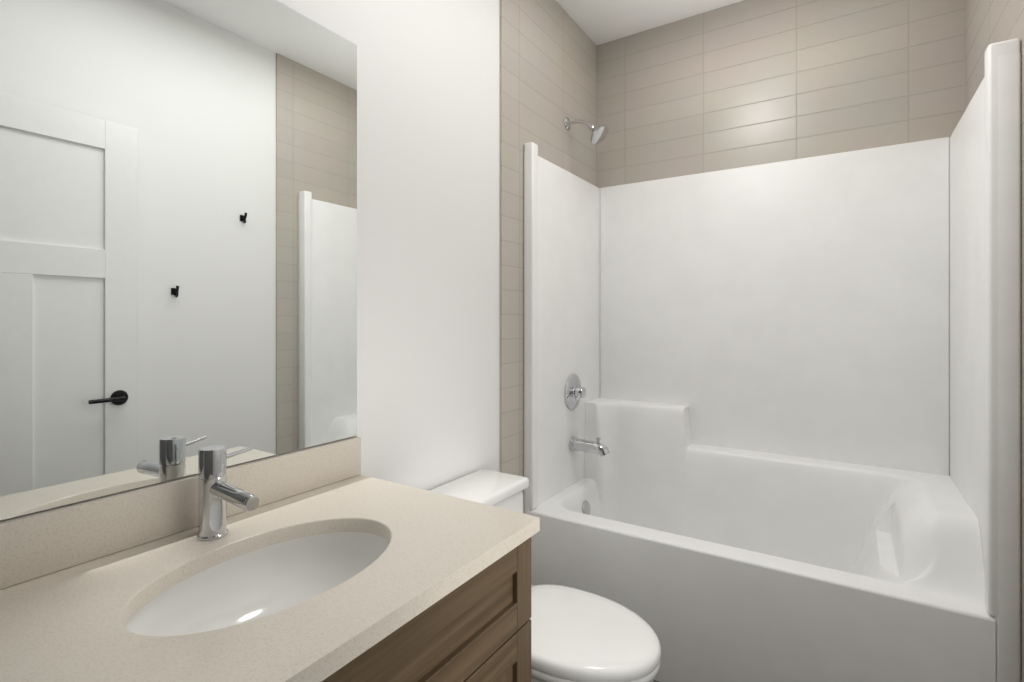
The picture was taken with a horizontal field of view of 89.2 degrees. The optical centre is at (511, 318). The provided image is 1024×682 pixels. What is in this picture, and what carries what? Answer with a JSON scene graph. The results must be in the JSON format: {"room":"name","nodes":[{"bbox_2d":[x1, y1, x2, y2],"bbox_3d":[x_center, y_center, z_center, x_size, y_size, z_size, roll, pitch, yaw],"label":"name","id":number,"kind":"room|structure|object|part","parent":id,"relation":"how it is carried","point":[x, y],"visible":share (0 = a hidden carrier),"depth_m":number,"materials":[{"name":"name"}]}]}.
{"room":"bathroom","nodes":[
{"label":"bathroom","id":0,"kind":"room"},
{"bbox_2d":[0,0,499,521],"bbox_3d":[-0.346,-0.090,1.692,0.120,2.780,3.010,0,0,33],"label":"wall","id":1,"kind":"structure","parent":0,"point":[428,244],"depth_m":1.69,"materials":[{"name":"paint"}]},
{"bbox_2d":[0,0,356,520],"bbox_3d":[-0.664,-0.218,1.081,0.005,1.084,0.858,0,0,33],"label":"mirror","id":2,"kind":"object","parent":1,"relation":"attached to","point":[178,234],"visible":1,"depth_m":1.04,"materials":[{"name":"clear glass"}]},
{"bbox_2d":[0,436,360,631],"bbox_3d":[-0.658,0.378,1.078,0.020,0.103,0.860,0,0,33],"label":"backsplash","id":3,"kind":"structure","parent":1,"relation":"attached to","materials":[{"name":"stone"}]},
{"bbox_2d":[500,0,596,512],"bbox_3d":[0.205,-0.090,2.426,0.010,2.780,0.920,0,0,33],"label":"tile","id":4,"kind":"structure","parent":1,"relation":"attached to","point":[548,66],"depth_m":2.17,"materials":[{"name":"beige tile"}]},
{"bbox_2d":[564,117,608,143],"bbox_3d":[0.354,-0.899,2.454,0.208,0.153,0.098,0,0,33],"label":"shower head","id":5,"kind":"object","parent":4,"relation":"attached to","point":[599,134],"visible":1,"depth_m":2.43},
{"bbox_2d":[555,0,742,44],"bbox_3d":[0.352,-1.530,1.242,1.780,0.100,3.010,0,0,33],"label":"ceiling","id":6,"kind":"structure","parent":0,"point":[598,22],"depth_m":2.52,"materials":[{"name":"paint"}]},
{"bbox_3d":[0.352,1.350,1.242,1.780,0.100,3.010,0,0,33],"label":"floor","id":7,"kind":"structure","parent":0,"visible":0},
{"bbox_2d":[0,436,539,681],"bbox_3d":[-0.419,0.813,0.924,0.586,0.974,0.860,0,0,33],"label":"bathroom vanity","id":8,"kind":"object","parent":7,"relation":"on","point":[327,562],"visible":1,"depth_m":0.92,"materials":[{"name":"beige stone"}]},
{"bbox_2d":[197,445,258,540],"bbox_3d":[-0.535,0.342,1.021,0.168,0.174,0.102,0,0,33],"label":"faucet","id":9,"kind":"object","parent":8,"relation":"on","point":[217,492],"visible":1,"depth_m":1.01,"materials":[{"name":"silver metal"}]},
{"bbox_3d":[-0.192,0.554,0.777,0.020,0.181,0.834,0,0,33],"label":"drawer frame","id":10,"kind":"part","parent":8,"relation":"part of","materials":[{"name":"brown wood"}]},
{"bbox_3d":[-0.196,0.554,0.780,0.008,0.073,0.726,0,0,33],"label":"drawer panel","id":11,"kind":"part","parent":8,"relation":"part of","materials":[{"name":"brown wood"}]},
{"bbox_3d":[-0.192,0.554,0.777,0.020,0.181,0.717,0,0,33],"label":"drawer rail","id":12,"kind":"part","parent":8,"relation":"part of","materials":[{"name":"brown wood"}]},
{"bbox_3d":[-0.078,0.922,0.953,0.020,0.547,0.416,0,0,33],"label":"door frame","id":13,"kind":"part","parent":8,"relation":"part of","materials":[{"name":"brown wood"}]},
{"bbox_3d":[-0.078,0.922,0.953,0.020,0.547,0.299,0,0,33],"label":"door rail","id":14,"kind":"part","parent":8,"relation":"part of","materials":[{"name":"brown wood"}]},
{"bbox_2d":[429,469,660,681],"bbox_3d":[0.073,0.926,1.541,0.731,0.748,0.450,0,0,33],"label":"toilet","id":15,"kind":"object","parent":7,"relation":"on","point":[578,635],"visible":0.33,"depth_m":1.43,"materials":[{"name":"ceramic"}]},
{"bbox_3d":[0.178,0.878,1.474,0.481,0.039,0.376,0,0,33],"label":"lid","id":16,"kind":"part","parent":15,"relation":"part of","materials":[{"name":"ceramic"}]},
{"bbox_2d":[529,398,995,681],"bbox_3d":[0.874,0.860,2.071,1.438,0.880,0.729,0,0,33],"label":"bathtub","id":17,"kind":"object","parent":7,"relation":"on","point":[707,563],"visible":1,"depth_m":1.85,"materials":[{"name":"white plastic"}]},
{"bbox_3d":[1.135,-0.090,2.457,1.540,2.780,0.120,0,0,33],"label":"wall","id":18,"kind":"structure","parent":0,"visible":0},
{"bbox_2d":[597,0,965,187],"bbox_3d":[1.100,-0.090,2.402,1.540,2.780,0.010,0,0,33],"label":"tile","id":19,"kind":"structure","parent":18,"relation":"attached to","point":[744,83],"depth_m":2.34,"materials":[{"name":"beige tile"}]},
{"bbox_2d":[524,38,1020,681],"bbox_3d":[0.891,0.282,2.078,1.518,2.035,0.759,0,0,33],"label":"shower surround","id":20,"kind":"object","parent":19,"relation":"attached to","point":[860,306],"visible":0.85,"depth_m":2.19,"materials":[{"name":"white plastic"}]},
{"bbox_2d":[565,374,585,409],"bbox_3d":[0.317,0.350,2.478,0.058,0.172,0.172,0,0,33],"label":"shower valve","id":21,"kind":"object","parent":20,"relation":"attached to","point":[575,392],"visible":1,"depth_m":2.46,"materials":[{"name":"silver metal"}]},
{"bbox_2d":[570,436,609,456],"bbox_3d":[0.372,0.595,2.443,0.186,0.088,0.072,0,0,33],"label":"tub spout","id":22,"kind":"object","parent":20,"relation":"attached to","point":[597,447],"visible":1,"depth_m":2.43,"materials":[{"name":"silver metal"}]},
{"bbox_3d":[1.050,-0.090,0.793,0.120,2.780,3.010,0,0,33],"label":"wall","id":23,"kind":"structure","parent":0,"visible":0},
{"bbox_2d":[966,0,1023,681],"bbox_3d":[1.499,-0.090,1.610,0.010,2.780,0.890,0,0,33],"label":"tile","id":24,"kind":"structure","parent":23,"relation":"attached to","point":[988,22],"depth_m":1.49,"materials":[{"name":"beige tile"}]}
]}

